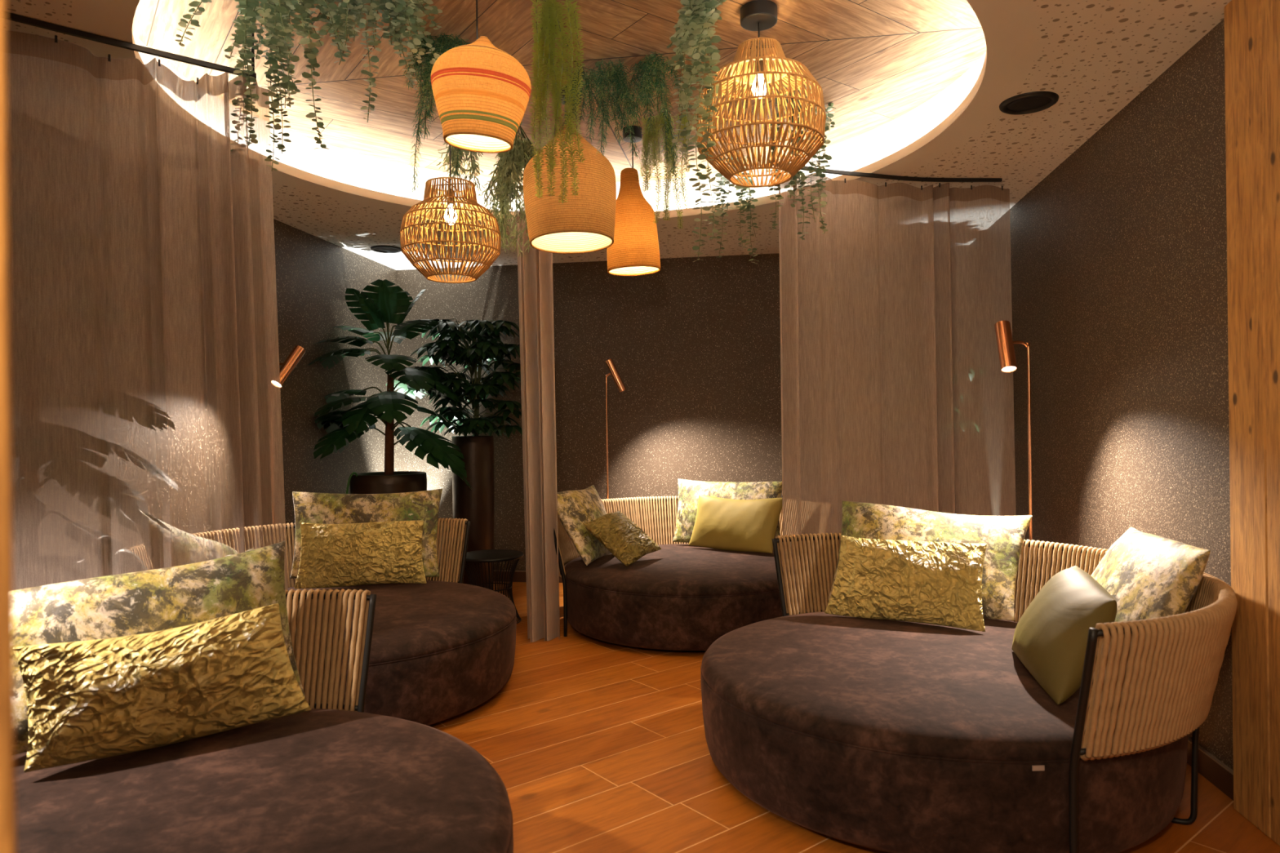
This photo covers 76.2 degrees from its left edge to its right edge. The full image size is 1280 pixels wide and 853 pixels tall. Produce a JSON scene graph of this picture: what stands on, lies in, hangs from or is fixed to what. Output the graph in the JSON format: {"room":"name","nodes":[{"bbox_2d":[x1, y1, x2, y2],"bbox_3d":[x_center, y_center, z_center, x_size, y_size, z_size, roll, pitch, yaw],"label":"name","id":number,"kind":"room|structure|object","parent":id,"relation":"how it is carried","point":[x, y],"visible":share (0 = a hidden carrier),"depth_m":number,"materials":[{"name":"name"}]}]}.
{"room":"spa relaxation room","nodes":[
{"label":"spa relaxation room","id":0,"kind":"room"},
{"bbox_2d":[8,128,399,572],"bbox_3d":[-2.667,-0.208,4.039,0.150,3.100,6.560,-1,0,9],"label":"wall","id":1,"kind":"structure","parent":0,"point":[313,273],"depth_m":5.87,"materials":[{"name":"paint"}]},
{"bbox_2d":[132,0,986,182],"bbox_3d":[-0.296,-1.687,3.768,3.806,0.001,3.806,-1,0,9],"label":"ceiling","id":2,"kind":"structure","parent":0,"point":[877,61],"depth_m":3.71,"materials":[{"name":"brown wood"}]},
{"bbox_2d":[5,11,256,78],"bbox_3d":[-2.200,-1.504,2.578,1.844,0.320,0.039,-1,0,-41],"label":"rail","id":3,"kind":"object","parent":2,"relation":"hanging from","point":[15,17],"visible":0.84,"depth_m":2.89,"materials":[{"name":"black metal"}]},
{"bbox_2d":[5,30,288,590],"bbox_3d":[-2.100,0.022,2.562,1.940,2.705,0.202,-1,0,-43],"label":"sheer curtain","id":4,"kind":"object","parent":3,"relation":"hanging from","point":[232,409],"visible":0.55,"depth_m":2.90,"materials":[{"name":"fabric"}]},
{"bbox_2d":[174,0,348,171],"bbox_3d":[-1.360,-1.329,3.000,0.517,0.681,0.408,-1,0,9],"label":"eucalyptus","id":5,"kind":"object","parent":2,"relation":"hanging from","point":[278,12],"visible":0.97,"depth_m":2.99,"materials":[{"name":"green plant"}]},
{"bbox_2d":[319,0,444,122],"bbox_3d":[-0.985,-1.418,3.126,0.466,0.512,0.282,-1,0,9],"label":"eucalyptus","id":6,"kind":"object","parent":2,"relation":"hanging from","point":[410,11],"visible":0.98,"depth_m":3.11,"materials":[{"name":"green plant"}]},
{"bbox_2d":[402,32,471,195],"bbox_3d":[-0.850,-1.331,3.531,0.416,0.689,0.323,-1,0,13],"label":"hanging fern","id":7,"kind":"object","parent":2,"relation":"hanging from","point":[446,43],"visible":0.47,"depth_m":3.46,"materials":[{"name":"green plant"}]},
{"bbox_2d":[399,144,501,283],"bbox_3d":[-0.929,-1.200,3.999,0.483,0.957,0.483,-1,0,6],"label":"cage pendant","id":8,"kind":"object","parent":2,"relation":"hanging from","point":[431,195],"visible":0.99,"depth_m":3.89,"materials":[{"name":"beige wicker"}]},
{"bbox_2d":[436,142,484,191],"bbox_3d":[-0.976,-1.477,4.453,0.246,0.395,0.268,-1,0,-7],"label":"fern","id":9,"kind":"object","parent":2,"relation":"hanging from","point":[474,166],"visible":0.44,"depth_m":4.43,"materials":[{"name":"green plant"}]},
{"bbox_2d":[431,0,531,153],"bbox_3d":[-0.590,-1.363,3.034,0.365,0.640,0.366,-1,0,41],"label":"woven pendant","id":10,"kind":"object","parent":2,"relation":"hanging from","point":[482,93],"visible":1,"depth_m":2.92,"materials":[{"name":"orange fabric"}]},
{"bbox_2d":[477,121,537,257],"bbox_3d":[-0.654,-1.292,4.512,0.457,0.772,0.447,-1,0,33],"label":"fern","id":11,"kind":"object","parent":2,"relation":"hanging from","point":[508,172],"visible":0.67,"depth_m":4.44,"materials":[{"name":"green plant"}]},
{"bbox_2d":[528,0,585,203],"bbox_3d":[-0.326,-1.282,3.194,0.234,0.801,0.193,-1,0,9],"label":"hanging foxtail","id":12,"kind":"object","parent":2,"relation":"hanging from","point":[550,15],"visible":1,"depth_m":3.17,"materials":[{"name":"green plant"}]},
{"bbox_2d":[523,85,616,253],"bbox_3d":[-0.353,-1.296,4.096,0.465,0.780,0.465,-1,0,16],"label":"woven pendant","id":13,"kind":"object","parent":2,"relation":"hanging from","point":[584,223],"visible":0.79,"depth_m":3.92,"materials":[{"name":"orange wicker"}]},
{"bbox_2d":[560,58,639,158],"bbox_3d":[-0.200,-1.472,3.788,0.423,0.424,0.278,-1,0,9],"label":"hanging fern","id":14,"kind":"object","parent":2,"relation":"hanging from","point":[620,82],"visible":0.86,"depth_m":3.78,"materials":[{"name":"green plant"}]},
{"bbox_2d":[606,125,661,275],"bbox_3d":[-0.038,-1.282,4.634,0.306,0.815,0.306,-1,0,26],"label":"woven pendant","id":15,"kind":"object","parent":2,"relation":"hanging from","point":[634,251],"visible":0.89,"depth_m":4.52,"materials":[{"name":"orange fabric"}]},
{"bbox_2d":[617,51,690,177],"bbox_3d":[0.046,-1.419,3.745,0.331,0.536,0.281,-1,0,35],"label":"hanging fern","id":16,"kind":"object","parent":2,"relation":"hanging from","point":[655,70],"visible":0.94,"depth_m":3.73,"materials":[{"name":"green plant"}]},
{"bbox_2d":[639,111,690,228],"bbox_3d":[0.134,-1.377,4.393,0.291,0.621,0.181,-1,0,9],"label":"hanging foxtail","id":17,"kind":"object","parent":2,"relation":"hanging from","point":[647,149],"visible":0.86,"depth_m":4.39,"materials":[{"name":"green plant"}]},
{"bbox_2d":[666,0,726,159],"bbox_3d":[0.240,-1.343,3.068,0.272,0.692,0.153,-1,0,-12],"label":"eucalyptus","id":18,"kind":"object","parent":2,"relation":"hanging from","point":[705,12],"visible":1,"depth_m":3.07,"materials":[{"name":"green plant"}]},
{"bbox_2d":[672,0,722,262],"bbox_3d":[0.222,-1.166,3.172,0.201,1.045,0.167,-1,0,9],"label":"eucalyptus","id":19,"kind":"object","parent":2,"relation":"hanging from","point":[714,60],"visible":0.61,"depth_m":3.17,"materials":[{"name":"green plant"}]},
{"bbox_2d":[708,154,758,263],"bbox_3d":[0.597,-1.357,5.116,0.294,0.672,0.219,-1,0,-16],"label":"eucalyptus","id":20,"kind":"object","parent":2,"relation":"hanging from","point":[748,205],"visible":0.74,"depth_m":5.11,"materials":[{"name":"green plant"}]},
{"bbox_2d":[695,0,826,187],"bbox_3d":[0.486,-1.352,3.317,0.524,0.689,0.524,-1,0,6],"label":"cage pendant","id":21,"kind":"object","parent":2,"relation":"hanging from","point":[758,15],"visible":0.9,"depth_m":3.21,"materials":[{"name":"woven rattan"},{"name":"black metal"}]},
{"bbox_2d":[767,84,828,239],"bbox_3d":[0.793,-1.319,4.118,0.305,0.752,0.252,-1,0,9],"label":"eucalyptus","id":22,"kind":"object","parent":2,"relation":"hanging from","point":[811,169],"visible":0.45,"depth_m":4.08,"materials":[{"name":"green plant"}]},
{"bbox_2d":[817,102,835,193],"bbox_3d":[0.983,-1.462,4.314,0.106,0.472,0.125,-1,0,9],"label":"eucalyptus","id":23,"kind":"object","parent":2,"relation":"hanging from","point":[829,114],"visible":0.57,"depth_m":4.32,"materials":[{"name":"green plant"}]},
{"bbox_2d":[768,132,1002,182],"bbox_3d":[1.350,-1.546,4.510,1.442,0.320,0.112,-1,0,-15],"label":"rail","id":24,"kind":"object","parent":2,"relation":"hanging from","point":[828,171],"visible":0.73,"depth_m":4.59,"materials":[{"name":"black metal"}]},
{"bbox_2d":[778,173,1016,613],"bbox_3d":[1.428,-0.040,4.553,1.446,2.678,0.160,-1,0,-15],"label":"sheer curtain","id":25,"kind":"object","parent":24,"relation":"hanging from","point":[949,244],"visible":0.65,"depth_m":4.57,"materials":[{"name":"fabric"}]},
{"bbox_2d":[5,0,1231,270],"bbox_3d":[-0.406,-1.385,2.697,4.960,0.001,8.410,-1,0,9],"label":"ceiling","id":26,"kind":"structure","parent":0,"point":[1098,56],"depth_m":3.60,"materials":[{"name":"paint"}]},
{"bbox_2d":[370,244,400,253],"bbox_3d":[-1.947,-1.360,6.269,0.236,0.014,0.236,-1,0,9],"label":"ceiling speaker","id":27,"kind":"object","parent":26,"relation":"attached to","point":[380,248],"visible":0.94,"depth_m":6.25,"materials":[{"name":"black plastic"}]},
{"bbox_2d":[375,247,398,251],"bbox_3d":[-1.947,-1.361,6.269,0.178,0.004,0.178,-1,0,9],"label":"grille","id":28,"kind":"object","parent":27,"relation":"attached to","point":[377,249],"depth_m":6.27,"materials":[{"name":"black metal"}]},
{"bbox_2d":[133,32,986,211],"bbox_3d":[-0.294,-1.554,3.768,3.746,0.305,3.746,-1,0,9],"label":"cove","id":29,"kind":"structure","parent":26,"relation":"attached to","point":[335,163],"depth_m":4.86,"materials":[{"name":"white paint"}]},
{"bbox_2d":[132,4,986,218],"bbox_3d":[-0.292,-1.412,3.768,3.746,0.050,3.746,-1,0,9],"label":"trim","id":30,"kind":"structure","parent":26,"relation":"attached to","point":[935,131],"depth_m":4.57,"materials":[{"name":"beige paint"}]},
{"bbox_2d":[999,90,1058,114],"bbox_3d":[1.690,-1.403,3.549,0.236,0.014,0.236,-1,0,9],"label":"ceiling speaker","id":31,"kind":"object","parent":26,"relation":"attached to","point":[1033,101],"visible":1,"depth_m":3.54,"materials":[{"name":"black plastic"}]},
{"bbox_2d":[1006,96,1051,111],"bbox_3d":[1.690,-1.404,3.549,0.178,0.004,0.178,-1,0,9],"label":"grille","id":32,"kind":"object","parent":31,"relation":"attached to","point":[1014,103],"depth_m":3.55,"materials":[{"name":"black metal"}]},
{"bbox_3d":[-0.703,-1.522,5.699,0.346,0.320,1.454,-1,0,9],"label":"rail","id":33,"kind":"object","parent":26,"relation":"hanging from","visible":0},
{"bbox_2d":[516,207,559,642],"bbox_3d":[-0.624,-0.018,5.041,0.237,2.668,0.125,-1,0,-14],"label":"sheer curtain","id":34,"kind":"object","parent":33,"relation":"hanging from","point":[535,269],"visible":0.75,"depth_m":5.04,"materials":[{"name":"fabric"}]},
{"bbox_2d":[396,250,972,570],"bbox_3d":[0.253,-0.243,6.827,4.760,3.100,0.150,-1,0,9],"label":"wall","id":35,"kind":"structure","parent":0,"point":[694,348],"depth_m":6.79,"materials":[{"name":"paint"}]},
{"bbox_2d":[425,569,562,582],"bbox_3d":[0.258,1.260,6.746,4.760,0.094,0.014,-1,0,9],"label":"baseboard","id":36,"kind":"structure","parent":35,"relation":"attached to","point":[519,575],"depth_m":6.94,"materials":[{"name":"brown"}]},
{"bbox_2d":[427,582,1279,852],"bbox_3d":[-0.369,1.365,2.722,5.060,0.100,8.460,-1,0,9],"label":"floor","id":37,"kind":"structure","parent":0,"point":[594,745],"depth_m":3.12,"materials":[{"name":"brown wood"}]},
{"bbox_2d":[15,221,173,584],"bbox_3d":[-2.235,0.239,3.245,0.738,2.195,0.867,-1,0,-26],"label":"monstera","id":38,"kind":"object","parent":37,"relation":"on","point":[53,221],"visible":0.02,"depth_m":3.19,"materials":[{"name":"green plant"}]},
{"bbox_2d":[14,588,513,852],"bbox_3d":[-1.243,0.943,1.865,1.839,0.767,1.838,-1,0,-34],"label":"daybed","id":39,"kind":"object","parent":37,"relation":"on","point":[330,777],"visible":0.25,"depth_m":2.03,"materials":[{"name":"brown fabric"}]},
{"bbox_2d":[13,541,305,755],"bbox_3d":[-1.462,0.632,2.426,0.850,0.496,0.220,-1,0,-35],"label":"patterned cushion","id":40,"kind":"object","parent":39,"relation":"on","point":[150,601],"visible":0.43,"depth_m":2.40,"materials":[{"name":"fabric"}]},
{"bbox_2d":[13,603,311,772],"bbox_3d":[-1.321,0.719,2.318,0.718,0.338,0.188,-1,0,-39],"label":"cushion","id":41,"kind":"object","parent":39,"relation":"on","point":[91,700],"visible":1,"depth_m":2.23,"materials":[{"name":"fabric"}]},
{"bbox_2d":[272,345,305,519],"bbox_3d":[-2.211,0.421,4.983,0.322,1.830,0.230,-1,0,32],"label":"reading lamp","id":42,"kind":"object","parent":37,"relation":"on","point":[297,353],"visible":0.41,"depth_m":4.91,"materials":[{"name":"orange metal"}]},
{"bbox_2d":[118,517,516,725],"bbox_3d":[-1.542,0.948,4.105,1.831,0.761,1.960,-1,0,19],"label":"daybed","id":43,"kind":"object","parent":37,"relation":"on","point":[441,649],"visible":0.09,"depth_m":3.71,"materials":[{"name":"brown fabric"}]},
{"bbox_2d":[293,520,426,588],"bbox_3d":[-1.557,0.711,4.555,0.717,0.365,0.162,-1,0,-8],"label":"cushion","id":44,"kind":"object","parent":43,"relation":"on","point":[350,554],"visible":1,"depth_m":4.50,"materials":[{"name":"fabric"}]},
{"bbox_2d":[290,488,442,578],"bbox_3d":[-1.603,0.627,4.770,0.867,0.501,0.189,-1,0,-2],"label":"patterned cushion","id":45,"kind":"object","parent":43,"relation":"on","point":[308,507],"visible":0.52,"depth_m":4.76,"materials":[{"name":"fabric"}]},
{"bbox_2d":[350,471,426,493],"bbox_3d":[-1.865,0.840,6.082,0.550,0.985,0.550,-1,0,9],"label":"planter","id":46,"kind":"object","parent":37,"relation":"on","point":[386,482],"depth_m":5.86,"materials":[{"name":"brown metal"}]},
{"bbox_2d":[307,279,471,493],"bbox_3d":[-1.735,0.127,6.038,1.027,2.408,1.182,-1,0,9],"label":"potted plant","id":47,"kind":"object","parent":37,"relation":"on","point":[380,307],"visible":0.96,"depth_m":5.88,"materials":[{"name":"green plant"}]},
{"bbox_2d":[403,318,522,590],"bbox_3d":[-1.292,0.230,6.476,1.081,2.190,0.983,-1,0,9],"label":"plant","id":48,"kind":"object","parent":37,"relation":"on","point":[476,505],"visible":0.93,"depth_m":6.36,"materials":[{"name":"green plant"}]},
{"bbox_2d":[461,549,524,623],"bbox_3d":[-1.008,1.092,5.523,0.444,0.457,0.444,-1,0,9],"label":"side table","id":49,"kind":"object","parent":37,"relation":"on","point":[488,556],"visible":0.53,"depth_m":5.46,"materials":[{"name":"black metal"}]},
{"bbox_2d":[604,358,626,504],"bbox_3d":[-0.247,0.395,6.307,0.240,1.837,0.230,-1,0,-33],"label":"reading lamp","id":50,"kind":"object","parent":37,"relation":"on","point":[610,364],"visible":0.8,"depth_m":6.27,"materials":[{"name":"orange metal"}]},
{"bbox_2d":[553,495,814,652],"bbox_3d":[0.332,0.924,5.526,1.839,0.767,1.838,-1,0,38],"label":"daybed","id":51,"kind":"object","parent":37,"relation":"on","point":[678,596],"visible":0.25,"depth_m":4.79,"materials":[{"name":"brown fabric"}]},
{"bbox_2d":[557,484,611,565],"bbox_3d":[-0.343,0.641,5.433,0.289,0.457,0.721,-1,0,20],"label":"patterned cushion","id":52,"kind":"object","parent":51,"relation":"on","point":[575,508],"visible":0.76,"depth_m":5.22,"materials":[{"name":"fabric"}]},
{"bbox_2d":[582,511,662,566],"bbox_3d":[-0.103,0.716,5.299,0.297,0.296,0.549,-1,0,27],"label":"cushion","id":53,"kind":"object","parent":51,"relation":"on","point":[620,535],"visible":1,"depth_m":5.17,"materials":[{"name":"fabric"}]},
{"bbox_2d":[672,478,782,544],"bbox_3d":[0.630,0.624,5.931,0.870,0.462,0.195,-1,0,30],"label":"patterned cushion","id":54,"kind":"object","parent":51,"relation":"on","point":[689,491],"visible":0.52,"depth_m":5.99,"materials":[{"name":"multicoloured and cream floral printed fabric"}]},
{"bbox_2d":[688,494,782,553],"bbox_3d":[0.662,0.680,5.728,0.716,0.377,0.180,-1,0,34],"label":"cushion","id":55,"kind":"object","parent":51,"relation":"on","point":[720,523],"visible":0.99,"depth_m":5.66,"materials":[{"name":"fabric"}]},
{"bbox_2d":[700,532,1237,852],"bbox_3d":[1.181,0.914,3.169,1.838,0.767,1.839,-1,0,33],"label":"daybed","id":56,"kind":"object","parent":37,"relation":"on","point":[891,736],"visible":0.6,"depth_m":2.45,"materials":[{"name":"brown fabric"}]},
{"bbox_2d":[824,535,986,631],"bbox_3d":[1.178,0.688,3.650,0.694,0.350,0.219,-1,0,29],"label":"cushion","id":57,"kind":"object","parent":56,"relation":"on","point":[922,582],"visible":1,"depth_m":3.58,"materials":[{"name":"fabric"}]},
{"bbox_2d":[827,501,1031,621],"bbox_3d":[1.352,0.612,3.857,0.872,0.479,0.304,-1,0,34],"label":"patterned cushion","id":58,"kind":"object","parent":56,"relation":"on","point":[1004,536],"visible":0.51,"depth_m":3.78,"materials":[{"name":"fabric"}]},
{"bbox_2d":[1011,565,1117,704],"bbox_3d":[1.460,0.692,2.811,0.281,0.351,0.687,-1,0,17],"label":"cushion","id":59,"kind":"object","parent":56,"relation":"on","point":[1050,639],"visible":0.87,"depth_m":2.68,"materials":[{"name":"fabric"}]},
{"bbox_2d":[1090,526,1210,622],"bbox_3d":[1.865,0.627,3.095,0.288,0.433,0.802,-1,0,9],"label":"patterned cushion","id":60,"kind":"object","parent":56,"relation":"on","point":[1148,575],"visible":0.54,"depth_m":2.89,"materials":[{"name":"fabric"}]},
{"bbox_2d":[994,320,1032,540],"bbox_3d":[1.915,0.380,4.045,0.273,1.813,0.248,-1,0,9],"label":"reading lamp","id":61,"kind":"object","parent":37,"relation":"on","point":[1005,342],"visible":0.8,"depth_m":4.03,"materials":[{"name":"orange metal"}]},
{"bbox_2d":[973,17,1233,770],"bbox_3d":[2.038,-0.265,2.344,0.150,3.100,8.460,-1,0,9],"label":"wall","id":62,"kind":"structure","parent":0,"point":[1119,280],"depth_m":3.52,"materials":[{"name":"paint"}]},
{"bbox_2d":[1186,737,1233,800],"bbox_3d":[2.316,1.235,4.548,0.014,0.094,3.696,-1,0,9],"label":"baseboard","id":63,"kind":"structure","parent":62,"relation":"attached to","point":[1210,767],"depth_m":2.92,"materials":[{"name":"brown wood"}]},
{"bbox_2d":[1224,0,1271,838],"bbox_3d":[1.988,-0.063,2.644,0.046,2.699,0.202,-1,0,9],"label":"wooden post","id":64,"kind":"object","parent":62,"relation":"attached to","point":[1242,18],"depth_m":2.64,"materials":[{"name":"brown wood"}]},
{"bbox_2d":[1261,0,1279,845],"bbox_3d":[1.956,-0.063,2.439,0.046,2.699,0.207,-1,0,9],"label":"trim","id":65,"kind":"structure","parent":62,"relation":"attached to","point":[1270,9],"depth_m":2.51,"materials":[{"name":"brown wood"}]},
{"bbox_3d":[-1.860,-0.018,0.533,2.520,2.700,0.120,-1,0,9],"label":"wall","id":66,"kind":"structure","parent":0,"visible":0},
{"bbox_2d":[0,0,15,852],"bbox_3d":[-0.479,-0.034,0.376,0.258,2.700,0.175,-1,0,9],"label":"trim","id":67,"kind":"structure","parent":66,"relation":"attached to","point":[7,795],"depth_m":0.44,"materials":[{"name":"brown wood"}]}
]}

